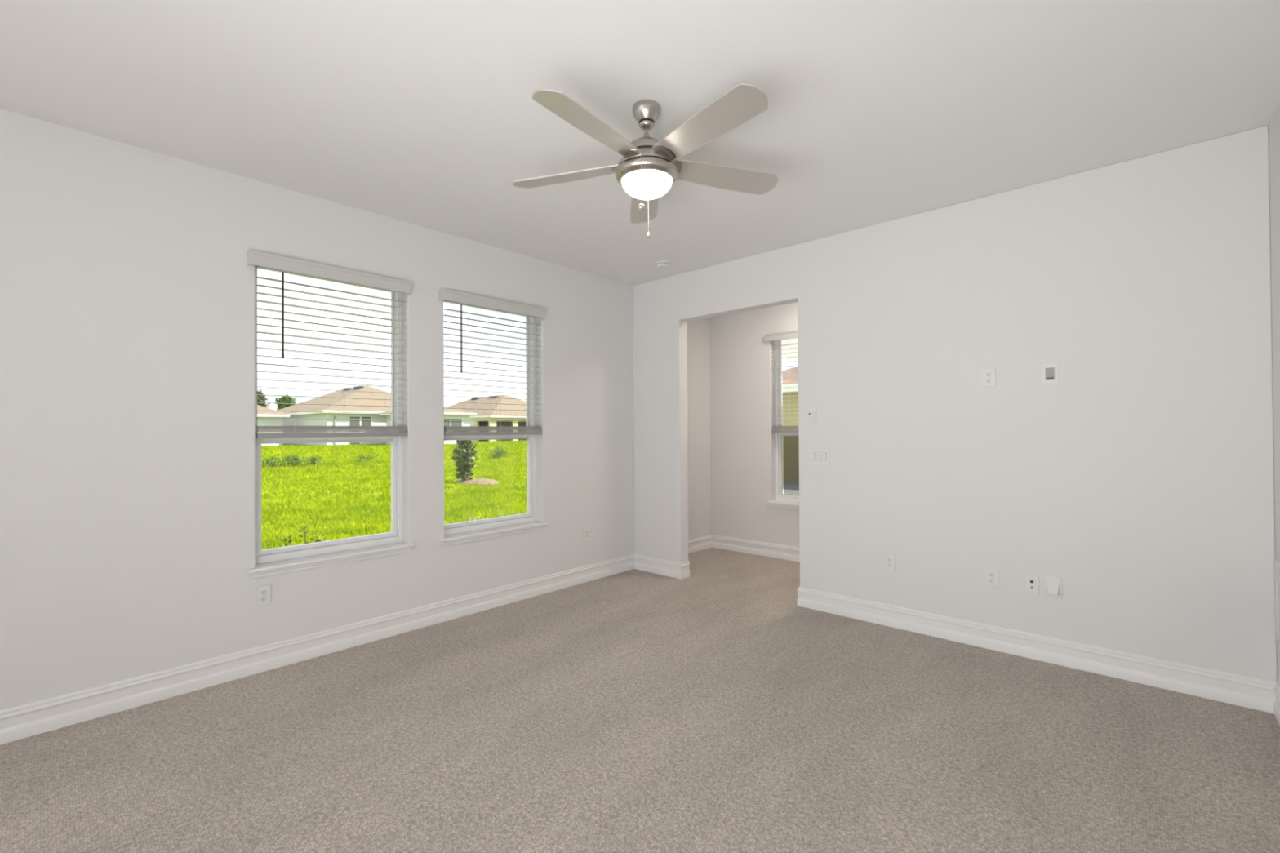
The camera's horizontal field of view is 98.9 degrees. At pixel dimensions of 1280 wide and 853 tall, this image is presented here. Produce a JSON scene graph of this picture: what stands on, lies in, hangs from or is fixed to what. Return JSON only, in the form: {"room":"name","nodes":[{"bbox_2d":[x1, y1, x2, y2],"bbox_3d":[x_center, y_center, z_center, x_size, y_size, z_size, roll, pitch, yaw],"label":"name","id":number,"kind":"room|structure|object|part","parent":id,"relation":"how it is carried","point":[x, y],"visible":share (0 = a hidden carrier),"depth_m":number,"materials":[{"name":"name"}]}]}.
{"room":"empty bedroom","nodes":[
{"label":"empty bedroom","id":0,"kind":"room"},
{"bbox_2d":[0,108,711,710],"bbox_3d":[-2.398,-0.004,3.094,0.220,3.070,9.721,-1,-1,43],"label":"wall","id":1,"kind":"structure","parent":0,"point":[127,284],"depth_m":2.93,"materials":[{"name":"white paint"}]},
{"bbox_2d":[256,584,271,606],"bbox_3d":[-2.170,0.974,3.156,0.011,0.115,0.070,-1,-1,43],"label":"wall outlet","id":2,"kind":"object","parent":1,"relation":"attached to","point":[263,593],"visible":1,"depth_m":3.15,"materials":[{"name":"white plastic"}]},
{"bbox_2d":[260,595,266,601],"bbox_3d":[-2.167,0.994,3.153,0.004,0.028,0.035,-1,-1,43],"label":"socket","id":3,"kind":"object","parent":2,"relation":"attached to","point":[263,598],"depth_m":3.15,"materials":[{"name":"white plastic"}]},
{"bbox_2d":[260,589,266,595],"bbox_3d":[-2.168,0.955,3.154,0.004,0.028,0.035,-1,-1,43],"label":"socket","id":4,"kind":"object","parent":2,"relation":"attached to","point":[263,592],"depth_m":3.15,"materials":[{"name":"white plastic"}]},
{"bbox_2d":[247,266,414,578],"bbox_3d":[-1.965,-0.059,3.515,0.221,1.854,0.958,-1,-1,43],"label":"window","id":5,"kind":"structure","parent":1,"relation":"in","point":[293,553],"depth_m":3.55,"materials":[{"name":"white plastic"}]},
{"bbox_3d":[-2.034,-0.429,3.586,0.026,1.070,0.826,-1,-1,43],"label":"sash","id":6,"kind":"part","parent":5,"relation":"part of","materials":[{"name":"white plastic"}]},
{"bbox_3d":[-2.002,0.417,3.554,0.043,0.699,0.826,-1,-1,43],"label":"sash","id":7,"kind":"part","parent":5,"relation":"part of","materials":[{"name":"white plastic"}]},
{"bbox_2d":[247,249,411,437],"bbox_3d":[-1.927,-0.466,3.464,0.108,1.062,0.934,-1,-1,43],"label":"window blind","id":8,"kind":"object","parent":5,"relation":"attached to","point":[258,259],"visible":1,"depth_m":3.42,"materials":[{"name":"white paint"}]},
{"bbox_3d":[-2.096,-0.449,3.314,0.058,0.980,0.031,-1,-1,43],"label":"ladder cord","id":9,"kind":"part","parent":8,"relation":"part of","materials":[{"name":"white fabric"}]},
{"bbox_3d":[-1.927,0.052,3.492,0.056,0.028,0.873,-1,-1,43],"label":"rail","id":10,"kind":"part","parent":8,"relation":"part of","materials":[{"name":"grey plastic"}]},
{"bbox_3d":[-1.909,-0.449,3.517,0.058,0.980,0.031,-1,-1,43],"label":"ladder cord","id":11,"kind":"part","parent":8,"relation":"part of","materials":[{"name":"white fabric"}]},
{"bbox_3d":[-1.718,-0.448,3.726,0.058,0.980,0.031,-1,-1,43],"label":"ladder cord","id":12,"kind":"part","parent":8,"relation":"part of","materials":[{"name":"white fabric"}]},
{"bbox_3d":[-1.924,0.820,3.475,0.125,0.019,0.958,-1,-1,43],"label":"sill","id":13,"kind":"part","parent":5,"relation":"part of","materials":[{"name":"white paint"}]},
{"bbox_2d":[0,553,689,744],"bbox_3d":[-2.494,1.331,2.358,0.606,0.147,8.113,-1,-1,43],"label":"baseboard","id":14,"kind":"structure","parent":1,"relation":"attached to","point":[24,721],"depth_m":3.19,"materials":[{"name":"white paint"}]},
{"bbox_2d":[440,300,548,546],"bbox_3d":[-1.184,-0.057,4.367,0.221,1.854,0.962,-1,-1,43],"label":"window","id":15,"kind":"structure","parent":1,"relation":"in","point":[458,529],"depth_m":4.54,"materials":[{"name":"white plastic"}]},
{"bbox_3d":[-1.253,-0.427,4.438,0.026,1.070,0.830,-1,-1,43],"label":"sash","id":16,"kind":"part","parent":15,"relation":"part of","materials":[{"name":"white plastic"}]},
{"bbox_3d":[-1.221,0.419,4.406,0.043,0.699,0.830,-1,-1,43],"label":"sash","id":17,"kind":"part","parent":15,"relation":"part of","materials":[{"name":"white plastic"}]},
{"bbox_2d":[439,288,546,435],"bbox_3d":[-1.145,-0.464,4.316,0.108,1.062,0.938,-1,-1,43],"label":"window blind","id":18,"kind":"object","parent":15,"relation":"attached to","point":[446,295],"visible":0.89,"depth_m":4.29,"materials":[{"name":"white paint"}]},
{"bbox_3d":[-1.315,-0.447,4.165,0.058,0.980,0.031,-1,-1,43],"label":"ladder cord","id":19,"kind":"part","parent":18,"relation":"part of","materials":[{"name":"white fabric"}]},
{"bbox_3d":[-1.145,0.054,4.344,0.056,0.028,0.877,-1,-1,43],"label":"rail","id":20,"kind":"part","parent":18,"relation":"part of","materials":[{"name":"grey plastic"}]},
{"bbox_3d":[-1.128,-0.446,4.370,0.058,0.980,0.031,-1,-1,43],"label":"ladder cord","id":21,"kind":"part","parent":18,"relation":"part of","materials":[{"name":"white fabric"}]},
{"bbox_3d":[-0.935,-0.446,4.580,0.058,0.980,0.031,-1,-1,43],"label":"ladder cord","id":22,"kind":"part","parent":18,"relation":"part of","materials":[{"name":"white fabric"}]},
{"bbox_3d":[-1.143,0.822,4.327,0.125,0.019,0.962,-1,-1,43],"label":"sill","id":23,"kind":"part","parent":15,"relation":"part of","materials":[{"name":"white paint"}]},
{"bbox_2d":[583,527,589,541],"bbox_3d":[-0.485,0.981,4.994,0.011,0.115,0.070,-1,-1,43],"label":"wall outlet","id":24,"kind":"object","parent":1,"relation":"attached to","point":[586,531],"visible":1,"depth_m":4.99,"materials":[{"name":"white plastic"}]},
{"bbox_2d":[0,547,1279,852],"bbox_3d":[-0.754,1.448,1.583,4.215,0.120,9.321,-1,-1,43],"label":"floor","id":25,"kind":"structure","parent":0,"point":[710,710],"depth_m":2.35,"materials":[{"name":"carpet"}]},
{"bbox_2d":[0,0,1279,285],"bbox_3d":[-0.772,-1.502,1.608,4.215,0.120,9.321,-1,-1,43],"label":"ceiling","id":26,"kind":"structure","parent":0,"point":[424,113],"depth_m":2.37,"materials":[{"name":"white paint"}]},
{"bbox_2d":[512,83,777,237],"bbox_3d":[0.025,-1.171,2.431,1.274,0.538,1.263,-1,-1,43],"label":"ceiling fan","id":27,"kind":"object","parent":26,"relation":"hanging from","point":[648,166],"visible":1,"depth_m":2.36,"materials":[{"name":"silver metal"}]},
{"bbox_3d":[-0.349,-1.177,2.588,0.545,0.042,0.149,-1,-1,17],"label":"fan blade","id":28,"kind":"part","parent":27,"relation":"part of","materials":[{"name":"silver metal"}]},
{"bbox_3d":[-0.198,-1.182,2.146,0.149,0.042,0.545,-1,-1,35],"label":"fan blade","id":29,"kind":"part","parent":27,"relation":"part of","materials":[{"name":"grey wood"}]},
{"bbox_3d":[0.005,-1.057,2.332,0.002,0.227,0.002,-1,-1,43],"label":"pull chain","id":30,"kind":"part","parent":27,"relation":"part of","materials":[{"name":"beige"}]},
{"bbox_3d":[0.024,-1.177,2.869,0.149,0.042,0.545,0,0,-1],"label":"fan blade","id":31,"kind":"part","parent":27,"relation":"part of","materials":[{"name":"silver metal"}]},
{"bbox_3d":[0.031,-1.074,2.470,0.228,0.073,0.228,-1,-1,43],"label":"lamp shade","id":32,"kind":"part","parent":27,"relation":"part of","materials":[{"name":"white glass"}]},
{"bbox_3d":[0.270,-1.184,2.154,0.149,0.042,0.545,0,-1,-37],"label":"fan blade","id":33,"kind":"part","parent":27,"relation":"part of","materials":[{"name":"silver metal"}]},
{"bbox_3d":[0.407,-1.181,2.600,0.545,0.042,0.149,0,-1,-19],"label":"fan blade","id":34,"kind":"part","parent":27,"relation":"part of","materials":[{"name":"silver metal"}]},
{"bbox_2d":[655,260,670,268],"bbox_3d":[0.199,-1.403,4.760,0.134,0.037,0.134,-1,-1,43],"label":"smoke detector","id":35,"kind":"object","parent":26,"relation":"attached to","point":[661,264],"visible":1,"depth_m":4.72,"materials":[{"name":"white plastic"}]},
{"bbox_2d":[710,302,799,547],"bbox_3d":[2.123,-0.012,5.408,3.318,3.070,0.200,-1,-1,43],"label":"wall","id":36,"kind":"structure","parent":0,"point":[743,440],"depth_m":6.12,"materials":[{"name":"white paint"}]},
{"bbox_2d":[688,534,799,563],"bbox_3d":[1.611,1.327,4.918,3.198,0.147,1.208,-1,-1,43],"label":"baseboard","id":37,"kind":"structure","parent":36,"relation":"attached to","point":[757,548],"depth_m":6.11,"materials":[{"name":"white paint"}]},
{"bbox_2d":[766,339,799,509],"bbox_3d":[1.790,-0.064,5.678,0.962,1.854,0.221,-1,-1,43],"label":"window","id":38,"kind":"structure","parent":36,"relation":"in","point":[782,500],"depth_m":5.97,"materials":[{"name":"white plastic"}]},
{"bbox_2d":[764,329,798,432],"bbox_3d":[1.734,-0.470,5.641,0.938,1.062,0.108,-1,-1,43],"label":"window blind","id":39,"kind":"object","parent":38,"relation":"attached to","point":[789,335],"visible":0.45,"depth_m":5.81,"materials":[{"name":"white paint"}]},
{"bbox_3d":[1.769,0.047,5.639,0.877,0.028,0.056,-1,-1,43],"label":"rail","id":40,"kind":"part","parent":39,"relation":"part of","materials":[{"name":"grey plastic"}]},
{"bbox_3d":[1.583,-0.451,5.811,0.031,0.980,0.058,-1,-1,43],"label":"ladder cord","id":41,"kind":"part","parent":39,"relation":"part of","materials":[{"name":"white fabric"}]},
{"bbox_3d":[1.763,0.815,5.635,0.962,0.019,0.125,-1,-1,43],"label":"sill","id":42,"kind":"part","parent":38,"relation":"part of","materials":[{"name":"white paint"}]},
{"bbox_3d":[1.856,-0.435,5.748,0.830,1.070,0.026,-1,-1,43],"label":"sash","id":43,"kind":"part","parent":38,"relation":"part of","materials":[{"name":"white plastic"}]},
{"bbox_3d":[1.837,0.412,5.714,0.830,0.699,0.043,-1,-1,43],"label":"sash","id":44,"kind":"part","parent":38,"relation":"part of","materials":[{"name":"white plastic"}]},
{"bbox_2d":[632,125,1277,682],"bbox_3d":[1.529,-0.020,4.097,4.215,2.830,0.120,-1,-1,43],"label":"wall","id":45,"kind":"structure","parent":0,"point":[1141,480],"depth_m":3.24,"materials":[{"name":"white paint"}]},
{"bbox_2d":[807,408,816,424],"bbox_3d":[1.318,-0.078,4.197,0.070,0.118,0.017,-1,-1,43],"label":"wall control","id":46,"kind":"object","parent":45,"relation":"attached to","point":[811,413],"visible":1,"depth_m":4.19,"materials":[{"name":"white plastic"}]},
{"bbox_2d":[808,448,829,464],"bbox_3d":[1.357,0.229,4.161,0.165,0.115,0.016,-1,-1,43],"label":"switch","id":47,"kind":"object","parent":45,"relation":"attached to","point":[817,456],"visible":1,"depth_m":4.16,"materials":[{"name":"white plastic"}]},
{"bbox_2d":[884,553,895,571],"bbox_3d":[1.739,0.946,3.812,0.070,0.115,0.011,-1,-1,43],"label":"wall outlet","id":48,"kind":"object","parent":45,"relation":"attached to","point":[890,559],"visible":1,"depth_m":3.81,"materials":[{"name":"white plastic"}]},
{"bbox_2d":[982,368,995,386],"bbox_3d":[2.176,-0.304,3.415,0.070,0.115,0.011,-1,-1,43],"label":"wall outlet","id":49,"kind":"object","parent":45,"relation":"attached to","point":[988,375],"visible":1,"depth_m":3.41,"materials":[{"name":"white plastic"}]},
{"bbox_2d":[985,378,991,382],"bbox_3d":[2.174,-0.285,3.412,0.035,0.028,0.004,-1,-1,43],"label":"socket","id":50,"kind":"object","parent":49,"relation":"attached to","point":[987,380],"depth_m":3.41,"materials":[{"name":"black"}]},
{"bbox_2d":[985,372,991,377],"bbox_3d":[2.174,-0.324,3.413,0.035,0.028,0.004,-1,-1,43],"label":"socket","id":51,"kind":"object","parent":49,"relation":"attached to","point":[987,374],"depth_m":3.41,"materials":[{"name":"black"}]},
{"bbox_2d":[985,567,998,587],"bbox_3d":[2.186,0.937,3.402,0.070,0.115,0.011,-1,-1,43],"label":"wall outlet","id":52,"kind":"object","parent":45,"relation":"attached to","point":[991,574],"visible":1,"depth_m":3.40,"materials":[{"name":"white plastic"}]},
{"bbox_2d":[988,577,995,582],"bbox_3d":[2.184,0.957,3.400,0.035,0.028,0.004,-1,-1,43],"label":"socket","id":53,"kind":"object","parent":52,"relation":"attached to","point":[990,580],"depth_m":3.40,"materials":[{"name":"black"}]},
{"bbox_2d":[988,571,995,577],"bbox_3d":[2.183,0.918,3.400,0.035,0.028,0.004,-1,-1,43],"label":"socket","id":54,"kind":"object","parent":52,"relation":"attached to","point":[991,574],"depth_m":3.40,"materials":[{"name":"white plastic"}]},
{"bbox_2d":[1024,573,1039,595],"bbox_3d":[2.334,0.942,3.260,0.070,0.114,0.020,-1,-1,43],"label":"cable jack plate","id":55,"kind":"object","parent":45,"relation":"attached to","point":[1031,581],"visible":1,"depth_m":3.26,"materials":[{"name":"white plastic"}]},
{"bbox_2d":[796,586,1279,726],"bbox_3d":[-0.512,1.303,0.553,2.462,0.147,8.129,-1,-1,43],"label":"baseboard","id":56,"kind":"structure","parent":45,"relation":"attached to","point":[1260,695],"depth_m":3.14,"materials":[{"name":"white paint"}]},
{"bbox_2d":[1041,363,1058,384],"bbox_3d":[2.401,-0.309,3.204,0.076,0.118,0.017,-1,-1,43],"label":"cable plate","id":57,"kind":"object","parent":45,"relation":"attached to","point":[1050,371],"visible":1,"depth_m":3.20,"materials":[{"name":"white plastic"}]},
{"bbox_2d":[1044,575,1062,599],"bbox_3d":[2.402,0.937,3.183,0.080,0.122,0.042,-1,-1,43],"label":"plate","id":58,"kind":"object","parent":45,"relation":"attached to","point":[1053,585],"visible":1,"depth_m":3.18,"materials":[{"name":"white plastic"}]},
{"bbox_2d":[1047,579,1059,595],"bbox_3d":[2.400,0.936,3.180,0.059,0.075,0.034,-1,-1,43],"label":"hood","id":59,"kind":"object","parent":58,"relation":"attached to","point":[1053,585],"depth_m":3.18,"materials":[{"name":"white plastic"}]},
{"bbox_2d":[1268,98,1279,686],"bbox_3d":[0.437,-0.050,-0.324,0.150,3.070,8.113,-1,-1,43],"label":"wall","id":60,"kind":"structure","parent":0,"point":[1274,124],"depth_m":2.56,"materials":[{"name":"white paint"}]},
{"bbox_2d":[1275,560,1279,644],"bbox_3d":[2.795,0.817,2.353,0.010,0.376,0.600,-1,-1,43],"label":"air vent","id":61,"kind":"object","parent":60,"relation":"in","point":[1277,562],"visible":1,"depth_m":2.55,"materials":[{"name":"white"}]},
{"label":"outside","id":62,"kind":"structure","parent":0,"visible":0},
{"bbox_2d":[782,481,799,495],"bbox_3d":[16.901,1.653,18.784,24.500,0.265,39.459,-1,-1,43],"label":"gravel yard","id":63,"kind":"structure","parent":62,"point":[788,487],"depth_m":13.75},
{"bbox_2d":[782,365,799,482],"bbox_3d":[11.522,-0.925,16.470,13.250,5.656,12.150,-1,-1,43],"label":"house","id":64,"kind":"structure","parent":63,"relation":"on","point":[790,443],"depth_m":15.49,"materials":[{"name":"beige paint"}]},
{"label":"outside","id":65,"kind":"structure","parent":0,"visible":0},
{"bbox_2d":[261,441,527,548],"bbox_3d":[-37.443,2.135,68.227,139.500,0.405,170.000,-1,-1,43],"label":"lawn","id":66,"kind":"structure","parent":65,"point":[358,469],"depth_m":12.86,"materials":[{"name":"green plant"}]},
{"bbox_2d":[257,387,271,408],"bbox_3d":[-52.464,-1.636,75.162,3.055,7.731,3.071,-1,-1,43],"label":"tree","id":67,"kind":"object","parent":66,"relation":"on","point":[261,398],"visible":0.26,"depth_m":74.95,"materials":[{"name":"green plant"}]},
{"bbox_2d":[261,454,284,468],"bbox_3d":[-13.686,1.352,20.411,0.833,0.664,0.673,0,0,4],"label":"clump","id":68,"kind":"object","parent":66,"relation":"on","point":[268,464],"visible":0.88,"depth_m":20.34,"materials":[{"name":"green plant"}]},
{"bbox_2d":[257,404,289,446],"bbox_3d":[-40.768,-0.856,48.629,12.200,5.815,13.600,-1,-1,43],"label":"house","id":69,"kind":"structure","parent":66,"relation":"on","point":[260,422],"depth_m":48.80,"materials":[{"name":"beige paint"}]},
{"bbox_2d":[273,393,299,409],"bbox_3d":[-48.790,-1.201,75.413,2.908,6.822,2.985,-1,-1,43],"label":"tree","id":70,"kind":"object","parent":66,"relation":"on","point":[282,399],"visible":0.38,"depth_m":74.95,"materials":[{"name":"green plant"}]},
{"bbox_2d":[280,454,306,466],"bbox_3d":[-13.264,1.370,20.888,0.827,0.637,0.892,-1,-1,43],"label":"clump","id":71,"kind":"object","parent":66,"relation":"on","point":[291,461],"visible":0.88,"depth_m":20.82,"materials":[{"name":"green plant"}]},
{"bbox_2d":[283,526,326,546],"bbox_3d":[-2.532,1.182,4.180,0.133,0.840,0.307,-1,-1,43],"label":"shrub","id":72,"kind":"object","parent":66,"relation":"on","point":[304,533],"visible":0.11,"depth_m":4.18,"materials":[{"name":"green plant"}]},
{"bbox_2d":[300,454,323,465],"bbox_3d":[-12.922,1.411,21.548,0.829,0.672,0.715,0,-1,-16],"label":"clump","id":73,"kind":"object","parent":66,"relation":"on","point":[312,460],"visible":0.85,"depth_m":21.47,"materials":[{"name":"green plant"}]},
{"bbox_2d":[277,386,391,445],"bbox_3d":[-29.801,-0.946,56.822,19.300,6.120,11.700,-1,-1,43],"label":"house","id":74,"kind":"structure","parent":66,"relation":"on","point":[360,417],"depth_m":49.69,"materials":[{"name":"grey paint"}]},
{"bbox_2d":[342,387,353,391],"bbox_3d":[-30.063,-3.788,56.358,1.600,0.320,0.450,-1,-1,43],"label":"roof vent","id":75,"kind":"object","parent":74,"relation":"attached to","point":[346,388],"depth_m":55.90,"materials":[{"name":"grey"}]},
{"bbox_3d":[-25.116,0.972,48.203,0.025,1.320,0.830,-1,-1,43],"label":"pane","id":76,"kind":"part","parent":74,"relation":"part of","materials":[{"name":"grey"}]},
{"bbox_3d":[-25.125,-0.443,48.215,0.025,0.850,0.830,-1,-1,43],"label":"pane","id":77,"kind":"part","parent":74,"relation":"part of","materials":[{"name":"grey glass"}]},
{"bbox_2d":[353,386,364,389],"bbox_3d":[-27.925,-3.818,54.399,1.600,0.320,0.450,-1,-1,43],"label":"roof vent","id":78,"kind":"object","parent":74,"relation":"attached to","point":[357,387],"depth_m":54.00,"materials":[{"name":"grey"}]},
{"bbox_3d":[-24.470,-0.441,48.930,0.025,0.850,0.830,-1,-1,43],"label":"pane","id":79,"kind":"part","parent":74,"relation":"part of","materials":[{"name":"grey"}]},
{"bbox_2d":[355,453,377,463],"bbox_3d":[-11.639,1.419,23.305,0.792,0.564,0.810,-1,-1,17],"label":"clump","id":80,"kind":"object","parent":66,"relation":"on","point":[367,459],"visible":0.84,"depth_m":23.28,"materials":[{"name":"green plant"}]},
{"bbox_2d":[261,440,527,550],"bbox_3d":[-18.222,1.635,34.515,25.561,0.615,64.116,0,0,-9],"label":"grass blades","id":81,"kind":"object","parent":66,"relation":"on","point":[371,450],"visible":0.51,"depth_m":13.63,"materials":[{"name":"green plant"}]},
{"bbox_2d":[379,406,476,444],"bbox_3d":[-19.291,0.052,50.069,4.700,3.922,6.950,-1,-1,43],"label":"house","id":82,"kind":"structure","parent":66,"relation":"on","point":[461,416],"depth_m":49.80,"materials":[{"name":"grey paint"}]},
{"bbox_3d":[-17.545,-0.107,49.079,0.025,1.200,1.150,-1,-1,43],"label":"pane","id":83,"kind":"part","parent":82,"relation":"part of","materials":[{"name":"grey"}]},
{"bbox_3d":[-16.734,-0.104,49.964,0.025,1.200,1.050,-1,-1,43],"label":"pane","id":84,"kind":"part","parent":82,"relation":"part of","materials":[{"name":"grey"}]},
{"bbox_2d":[455,478,501,485],"bbox_3d":[-4.776,1.598,16.073,1.907,0.126,1.048,-1,-1,43],"label":"mulch ring","id":85,"kind":"object","parent":66,"relation":"on","point":[482,481],"visible":0.84,"depth_m":15.66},
{"bbox_2d":[449,429,478,479],"bbox_3d":[-5.122,0.882,16.013,0.792,1.741,0.800,0,0,2],"label":"young tree","id":86,"kind":"object","parent":85,"relation":"on","point":[464,471],"visible":0.78,"depth_m":15.89,"materials":[{"name":"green plant"}]},
{"bbox_2d":[446,395,526,441],"bbox_3d":[-20.071,-0.905,73.135,19.600,6.314,12.100,-1,-1,43],"label":"house","id":87,"kind":"structure","parent":66,"relation":"on","point":[504,420],"depth_m":66.02,"materials":[{"name":"grey"}]},
{"bbox_2d":[485,445,508,458],"bbox_3d":[-7.370,1.381,28.111,1.140,0.832,0.844,0,-1,16],"label":"clump","id":88,"kind":"object","parent":66,"relation":"on","point":[499,454],"visible":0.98,"depth_m":28.06,"materials":[{"name":"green plant"}]},
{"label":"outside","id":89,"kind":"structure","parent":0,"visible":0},
{"bbox_2d":[782,337,798,360],"bbox_3d":[4.107,-1.179,6.705,5.380,0.160,3.369,-1,-1,43],"label":"sky","id":90,"kind":"structure","parent":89,"point":[794,340],"depth_m":7.69,"materials":[{"name":"white"}]}
]}

